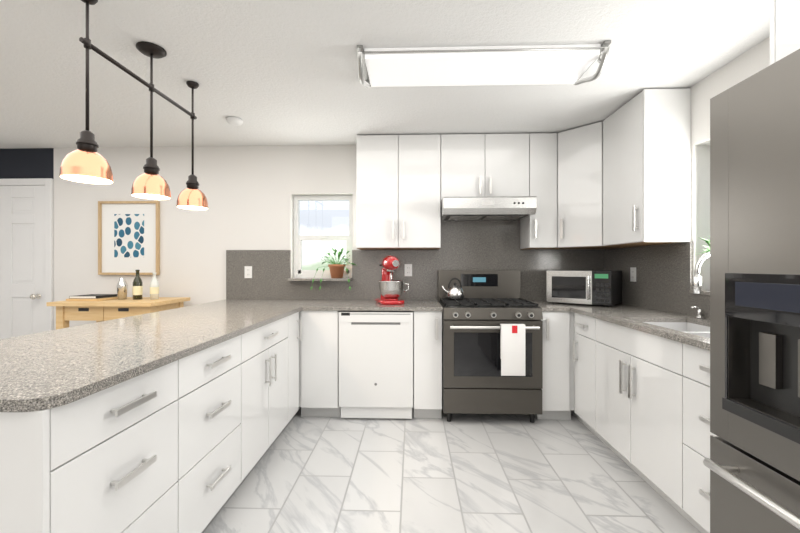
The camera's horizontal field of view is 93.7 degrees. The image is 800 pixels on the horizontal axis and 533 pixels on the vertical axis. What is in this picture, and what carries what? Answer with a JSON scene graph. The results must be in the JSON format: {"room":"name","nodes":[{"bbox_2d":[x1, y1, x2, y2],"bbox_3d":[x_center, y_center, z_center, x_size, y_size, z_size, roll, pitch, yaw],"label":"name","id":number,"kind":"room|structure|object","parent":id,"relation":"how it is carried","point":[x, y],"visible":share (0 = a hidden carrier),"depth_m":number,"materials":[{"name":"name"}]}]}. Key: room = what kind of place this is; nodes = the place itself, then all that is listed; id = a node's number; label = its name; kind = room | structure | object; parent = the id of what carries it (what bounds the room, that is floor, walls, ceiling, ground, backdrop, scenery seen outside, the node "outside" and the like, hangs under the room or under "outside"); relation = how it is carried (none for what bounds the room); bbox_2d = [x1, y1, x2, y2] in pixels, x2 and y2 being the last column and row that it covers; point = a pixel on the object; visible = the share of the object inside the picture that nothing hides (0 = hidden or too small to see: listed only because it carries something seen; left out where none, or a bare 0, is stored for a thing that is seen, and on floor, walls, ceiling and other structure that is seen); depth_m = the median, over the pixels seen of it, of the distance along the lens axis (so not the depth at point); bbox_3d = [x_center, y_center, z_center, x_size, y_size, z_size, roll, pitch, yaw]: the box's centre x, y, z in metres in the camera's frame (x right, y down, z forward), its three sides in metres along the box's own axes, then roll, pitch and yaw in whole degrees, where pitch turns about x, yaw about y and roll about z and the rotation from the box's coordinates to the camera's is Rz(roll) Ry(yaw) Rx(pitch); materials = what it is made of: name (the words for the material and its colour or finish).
{"room":"kitchen","nodes":[
{"label":"kitchen","id":0,"kind":"room"},
{"bbox_2d":[0,145,604,329],"bbox_3d":[-1.257,0.030,3.727,6.900,2.410,0.150,0,0,2],"label":"wall","id":1,"kind":"structure","parent":0,"point":[250,192],"depth_m":3.68,"materials":[{"name":"white paint"}]},
{"bbox_2d":[0,178,52,338],"bbox_3d":[-3.909,0.182,3.691,0.940,2.105,0.085,0,0,2],"label":"hallway door","id":2,"kind":"structure","parent":1,"relation":"in","point":[26,253],"depth_m":3.72,"materials":[{"name":"white paint"}]},
{"bbox_2d":[98,201,159,274],"bbox_3d":[-2.659,-0.279,3.679,0.600,0.722,0.032,0,0,2],"label":"framed art print","id":3,"kind":"object","parent":1,"relation":"attached to","point":[128,237],"visible":0.94,"depth_m":3.68,"materials":[{"name":"white paper"}]},
{"bbox_2d":[287,195,351,280],"bbox_3d":[-0.759,-0.284,3.641,0.596,0.838,0.260,0,0,2],"label":"window","id":4,"kind":"structure","parent":1,"relation":"in","point":[300,274],"depth_m":3.72,"materials":[{"name":"white plastic"}]},
{"bbox_2d":[311,247,356,290],"bbox_3d":[-0.618,0.009,3.567,0.424,0.428,0.248,0,0,2],"label":"potted plant","id":5,"kind":"object","parent":4,"relation":"on","point":[336,268],"visible":1,"depth_m":3.55,"materials":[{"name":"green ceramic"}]},
{"bbox_2d":[356,134,443,249],"bbox_3d":[-0.010,-0.665,3.461,0.748,1.000,0.297,0,0,2],"label":"upper cabinet","id":6,"kind":"object","parent":1,"relation":"attached to","point":[400,178],"depth_m":3.31,"materials":[{"name":"white wood"}]},
{"bbox_2d":[226,221,601,299],"bbox_3d":[0.124,-0.123,3.594,3.628,0.885,0.022,0,0,2],"label":"backsplash","id":7,"kind":"structure","parent":1,"relation":"attached to","point":[465,245],"depth_m":3.58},
{"bbox_2d":[245,266,251,277],"bbox_3d":[-1.470,0.055,3.632,0.072,0.116,0.008,0,0,2],"label":"electrical outlet","id":8,"kind":"object","parent":7,"relation":"attached to","point":[248,271],"visible":1,"depth_m":3.63,"materials":[{"name":"white plastic"}]},
{"bbox_2d":[405,264,411,275],"bbox_3d":[0.079,0.035,3.583,0.072,0.116,0.008,0,0,2],"label":"electrical outlet","id":9,"kind":"object","parent":7,"relation":"attached to","point":[408,269],"visible":1,"depth_m":3.58,"materials":[{"name":"white plastic"}]},
{"bbox_2d":[444,133,531,196],"bbox_3d":[0.751,-0.875,3.436,0.770,0.580,0.297,0,0,2],"label":"upper cabinet","id":10,"kind":"object","parent":1,"relation":"attached to","point":[475,165],"depth_m":3.29,"materials":[{"name":"white wood"}]},
{"bbox_2d":[441,196,536,220],"bbox_3d":[0.746,-0.503,3.319,0.762,0.148,0.487,0,0,2],"label":"range hood","id":11,"kind":"object","parent":10,"relation":"attached to","point":[508,208],"visible":1,"depth_m":3.09,"materials":[{"name":"silver metal"}]},
{"bbox_2d":[520,133,555,249],"bbox_3d":[1.256,-0.665,3.420,0.238,1.000,0.297,0,0,2],"label":"upper cabinet","id":12,"kind":"object","parent":1,"relation":"attached to","point":[537,231],"depth_m":3.27,"materials":[{"name":"white wood"}]},
{"bbox_2d":[552,122,615,249],"bbox_3d":[1.650,-0.665,3.277,0.554,1.000,0.559,0,0,2],"label":"upper cabinet","id":13,"kind":"object","parent":1,"relation":"attached to","point":[577,149],"depth_m":3.14,"materials":[{"name":"white wood"}]},
{"bbox_2d":[0,0,769,148],"bbox_3d":[-1.339,-1.225,1.153,6.900,0.100,5.300,0,0,2],"label":"ceiling","id":14,"kind":"structure","parent":0,"point":[276,72],"depth_m":2.18,"materials":[{"name":"white paint"}]},
{"bbox_2d":[59,0,207,209],"bbox_3d":[-1.341,-0.774,2.014,0.182,0.798,0.962,0,0,2],"label":"pendant light fixture","id":15,"kind":"object","parent":14,"relation":"hanging from","point":[85,162],"visible":1,"depth_m":1.94,"materials":[{"name":"brown metal"}]},
{"bbox_2d":[226,116,242,125],"bbox_3d":[-1.320,-1.156,2.994,0.124,0.034,0.124,0,0,2],"label":"smoke detector","id":16,"kind":"object","parent":14,"relation":"attached to","point":[234,121],"visible":1,"depth_m":2.96,"materials":[{"name":"white plastic"}]},
{"bbox_2d":[357,40,610,87],"bbox_3d":[0.439,-1.112,2.167,1.345,0.121,0.400,0,0,2],"label":"ceiling light","id":17,"kind":"object","parent":14,"relation":"attached to","point":[483,65],"visible":1,"depth_m":2.08,"materials":[{"name":"white plastic"}]},
{"bbox_2d":[202,407,700,532],"bbox_3d":[-1.339,1.285,1.153,6.900,0.100,5.300,0,0,2],"label":"floor","id":18,"kind":"structure","parent":0,"point":[488,473],"depth_m":2.14,"materials":[{"name":"tile"}]},
{"bbox_2d":[0,358,183,532],"bbox_3d":[-1.282,0.793,1.187,0.850,0.884,0.529,0,0,2],"label":"base cabinet","id":19,"kind":"object","parent":18,"relation":"on","point":[182,445],"depth_m":1.09,"materials":[{"name":"white wood"}]},
{"bbox_2d":[0,299,311,411],"bbox_3d":[-1.267,0.335,2.280,0.930,0.030,2.737,0,0,2],"label":"countertop","id":20,"kind":"structure","parent":19,"relation":"on","point":[51,369],"depth_m":1.49,"materials":[{"name":"grey stone"}]},
{"bbox_2d":[46,297,189,328],"bbox_3d":[-2.460,0.765,3.340,0.880,0.940,0.540,0,0,2],"label":"console table","id":21,"kind":"object","parent":18,"relation":"on","point":[96,311],"visible":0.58,"depth_m":3.12,"materials":[{"name":"brown wood"}]},
{"bbox_2d":[66,294,117,300],"bbox_3d":[-2.705,0.274,3.338,0.290,0.040,0.280,0,0,2],"label":"books","id":22,"kind":"object","parent":21,"relation":"on","point":[95,297],"visible":0.94,"depth_m":3.22,"materials":[{"name":"white paper"}]},
{"bbox_2d":[117,277,127,299],"bbox_3d":[-2.489,0.196,3.361,0.083,0.197,0.084,0,0,2],"label":"cocktail shaker","id":23,"kind":"object","parent":21,"relation":"on","point":[122,287],"visible":1,"depth_m":3.34,"materials":[{"name":"glass"}]},
{"bbox_2d":[132,270,142,299],"bbox_3d":[-2.349,0.161,3.357,0.074,0.266,0.075,0,0,2],"label":"wine bottle","id":24,"kind":"object","parent":21,"relation":"on","point":[137,290],"visible":1,"depth_m":3.33,"materials":[{"name":"green glass"}]},
{"bbox_2d":[150,272,158,299],"bbox_3d":[-2.208,0.173,3.372,0.070,0.241,0.071,0,0,2],"label":"clear glass bottle","id":25,"kind":"object","parent":21,"relation":"on","point":[154,288],"visible":1,"depth_m":3.35,"materials":[{"name":"white"}]},
{"bbox_2d":[184,334,243,532],"bbox_3d":[-1.255,0.793,1.716,0.830,0.884,0.530,0,0,2],"label":"base cabinet","id":26,"kind":"object","parent":18,"relation":"on","point":[214,375],"depth_m":1.67,"materials":[{"name":"white wood"}]},
{"bbox_2d":[244,315,291,477],"bbox_3d":[-1.235,0.793,2.353,0.830,0.884,0.745,0,0,2],"label":"base cabinet","id":27,"kind":"object","parent":18,"relation":"on","point":[267,348],"depth_m":2.29,"materials":[{"name":"white wood"}]},
{"bbox_2d":[292,312,299,417],"bbox_3d":[-1.219,0.793,2.854,0.830,0.884,0.258,0,0,2],"label":"base cabinet","id":28,"kind":"object","parent":18,"relation":"on","point":[295,317],"depth_m":2.88,"materials":[{"name":"white wood"}]},
{"bbox_2d":[300,318,301,407],"bbox_3d":[-1.204,0.793,3.315,0.830,0.884,0.664,0,0,2],"label":"base cabinet","id":29,"kind":"object","parent":18,"relation":"on","point":[301,318],"depth_m":2.92,"materials":[{"name":"white wood"}]},
{"bbox_2d":[299,310,340,416],"bbox_3d":[-0.646,0.793,3.316,0.323,0.884,0.626,0,0,2],"label":"base cabinet","id":30,"kind":"object","parent":18,"relation":"on","point":[319,369],"depth_m":3.00,"materials":[{"name":"white wood"}]},
{"bbox_2d":[304,300,442,310],"bbox_3d":[-0.196,0.335,3.291,1.087,0.030,0.647,0,0,2],"label":"countertop","id":31,"kind":"structure","parent":30,"relation":"on","point":[317,305],"depth_m":3.00,"materials":[{"name":"grey stone"}]},
{"bbox_2d":[376,256,408,304],"bbox_3d":[-0.071,0.113,3.258,0.301,0.413,0.359,0,0,2],"label":"stand mixer","id":32,"kind":"object","parent":31,"relation":"on","point":[391,289],"visible":1,"depth_m":3.16,"materials":[{"name":"red metal"}]},
{"bbox_2d":[339,311,412,418],"bbox_3d":[-0.183,0.799,3.270,0.591,0.872,0.595,0,0,2],"label":"dishwasher","id":33,"kind":"object","parent":18,"relation":"on","point":[375,364],"visible":0.98,"depth_m":2.98,"materials":[{"name":"white plastic"}]},
{"bbox_2d":[413,311,441,417],"bbox_3d":[0.232,0.793,3.288,0.226,0.884,0.626,0,0,2],"label":"base cabinet","id":34,"kind":"object","parent":18,"relation":"on","point":[427,325],"depth_m":2.97,"materials":[{"name":"white wood"}]},
{"bbox_2d":[438,270,542,422],"bbox_3d":[0.727,0.635,3.193,0.758,1.200,0.730,0,0,2],"label":"gas range","id":35,"kind":"object","parent":18,"relation":"on","point":[474,381],"visible":0.96,"depth_m":2.90,"materials":[{"name":"grey metal"}]},
{"bbox_2d":[442,278,463,299],"bbox_3d":[0.471,0.196,3.357,0.206,0.192,0.163,0,0,2],"label":"tea kettle","id":36,"kind":"object","parent":35,"relation":"on","point":[454,292],"visible":1,"depth_m":3.30,"materials":[{"name":"silver metal"}]},
{"bbox_2d":[500,324,524,375],"bbox_3d":[0.851,0.628,2.836,0.180,0.383,0.050,0,0,2],"label":"hanging towel","id":37,"kind":"object","parent":35,"relation":"hanging from","point":[512,347],"visible":1,"depth_m":2.81,"materials":[{"name":"white fabric"}]},
{"bbox_2d":[535,311,573,419],"bbox_3d":[1.249,0.793,3.255,0.268,0.884,0.626,0,0,2],"label":"base cabinet","id":38,"kind":"object","parent":18,"relation":"on","point":[558,326],"depth_m":2.94,"materials":[{"name":"white wood"}]},
{"bbox_2d":[527,300,543,310],"bbox_3d":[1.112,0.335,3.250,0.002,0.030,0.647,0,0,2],"label":"countertop","id":39,"kind":"structure","parent":38,"relation":"on","point":[541,305],"depth_m":3.08,"materials":[{"name":"grey stone"}]},
{"bbox_2d":[571,313,698,445],"bbox_3d":[1.626,0.793,2.646,0.562,0.884,0.513,0,0,2],"label":"base cabinet","id":40,"kind":"object","parent":18,"relation":"on","point":[595,340],"depth_m":2.52,"materials":[{"name":"white wood"}]},
{"bbox_2d":[540,300,709,350],"bbox_3d":[1.600,0.432,2.381,0.597,0.224,2.352,0,0,2],"label":"countertop","id":41,"kind":"structure","parent":40,"relation":"on","point":[686,329],"depth_m":2.36,"materials":[{"name":"grey stone"}]},
{"bbox_2d":[547,270,621,306],"bbox_3d":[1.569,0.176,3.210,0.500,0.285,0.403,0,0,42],"label":"countertop microwave","id":42,"kind":"object","parent":41,"relation":"on","point":[597,287],"visible":1,"depth_m":3.07,"materials":[{"name":"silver metal"}]},
{"bbox_2d":[690,306,703,318],"bbox_3d":[1.834,0.281,2.318,0.070,0.076,0.040,0,0,2],"label":"soap dispenser","id":43,"kind":"object","parent":41,"relation":"on","point":[699,312],"visible":0.98,"depth_m":2.31,"materials":[{"name":"silver metal"}]},
{"bbox_2d":[692,252,709,293],"bbox_3d":[1.743,0.116,2.021,0.246,0.406,0.138,0,0,2],"label":"kitchen faucet","id":44,"kind":"object","parent":41,"relation":"on","point":[697,281],"visible":0.33,"depth_m":2.06,"materials":[{"name":"silver metal"}]},
{"bbox_2d":[607,357,698,529],"bbox_3d":[1.572,0.913,2.001,0.495,0.645,0.780,0,0,2],"label":"base cabinet","id":45,"kind":"object","parent":18,"relation":"on","point":[642,405],"depth_m":1.91,"materials":[{"name":"white wood"}]},
{"bbox_2d":[699,348,714,532],"bbox_3d":[1.587,0.793,1.408,0.562,0.884,0.405,0,0,2],"label":"base cabinet","id":46,"kind":"object","parent":18,"relation":"on","point":[704,355],"depth_m":1.62,"materials":[{"name":"white wood"}]},
{"bbox_2d":[703,49,799,532],"bbox_3d":[1.377,0.347,0.739,0.921,1.775,0.915,0,0,2],"label":"refrigerator","id":47,"kind":"object","parent":18,"relation":"on","point":[752,463],"visible":1,"depth_m":1.05,"materials":[{"name":"grey metal"}]},
{"bbox_2d":[627,36,769,289],"bbox_3d":[1.982,0.030,0.972,0.250,2.410,5.150,0,0,2],"label":"wall","id":48,"kind":"structure","parent":0,"point":[746,64],"depth_m":2.42,"materials":[{"name":"white paint"}]},
{"bbox_2d":[600,88,690,247],"bbox_3d":[1.761,-0.665,2.724,0.296,1.000,0.535,0,0,2],"label":"upper cabinet","id":49,"kind":"object","parent":48,"relation":"attached to","point":[620,177],"depth_m":2.46,"materials":[{"name":"white wood"}]},
{"bbox_2d":[602,242,709,318],"bbox_3d":[1.889,0.080,2.351,0.020,0.478,2.310,0,0,2],"label":"backsplash","id":50,"kind":"structure","parent":48,"relation":"attached to","point":[664,275],"depth_m":2.73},
{"bbox_2d":[630,267,635,281],"bbox_3d":[1.897,0.065,3.051,0.008,0.116,0.072,0,0,2],"label":"outlet","id":51,"kind":"object","parent":50,"relation":"attached to","point":[632,274],"visible":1,"depth_m":3.04,"materials":[{"name":"white plastic"}]},
{"bbox_2d":[689,290,709,294],"bbox_3d":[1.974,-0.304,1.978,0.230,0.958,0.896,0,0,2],"label":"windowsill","id":52,"kind":"structure","parent":48,"relation":"in","point":[705,292],"depth_m":2.32,"materials":[{"name":"white plastic"}]},
{"bbox_2d":[698,236,709,253],"bbox_3d":[1.931,-0.020,2.269,0.154,0.341,0.226,0,0,-39],"label":"potted plant","id":53,"kind":"object","parent":52,"relation":"on","point":[707,247],"visible":0.12,"depth_m":2.30,"materials":[{"name":"green plant"}]},
{"bbox_2d":[770,0,799,64],"bbox_3d":[1.552,-0.863,0.790,0.591,0.604,1.059,0,0,2],"label":"upper cabinet","id":54,"kind":"object","parent":48,"relation":"attached to","point":[784,28],"visible":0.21,"depth_m":1.28,"materials":[{"name":"white wood"}]},
{"label":"outside","id":55,"kind":"structure","parent":0,"visible":0},
{"bbox_2d":[300,201,348,269],"bbox_3d":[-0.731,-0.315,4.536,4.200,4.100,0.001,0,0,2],"label":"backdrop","id":56,"kind":"structure","parent":55,"point":[307,227],"depth_m":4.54,"materials":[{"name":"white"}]}
]}

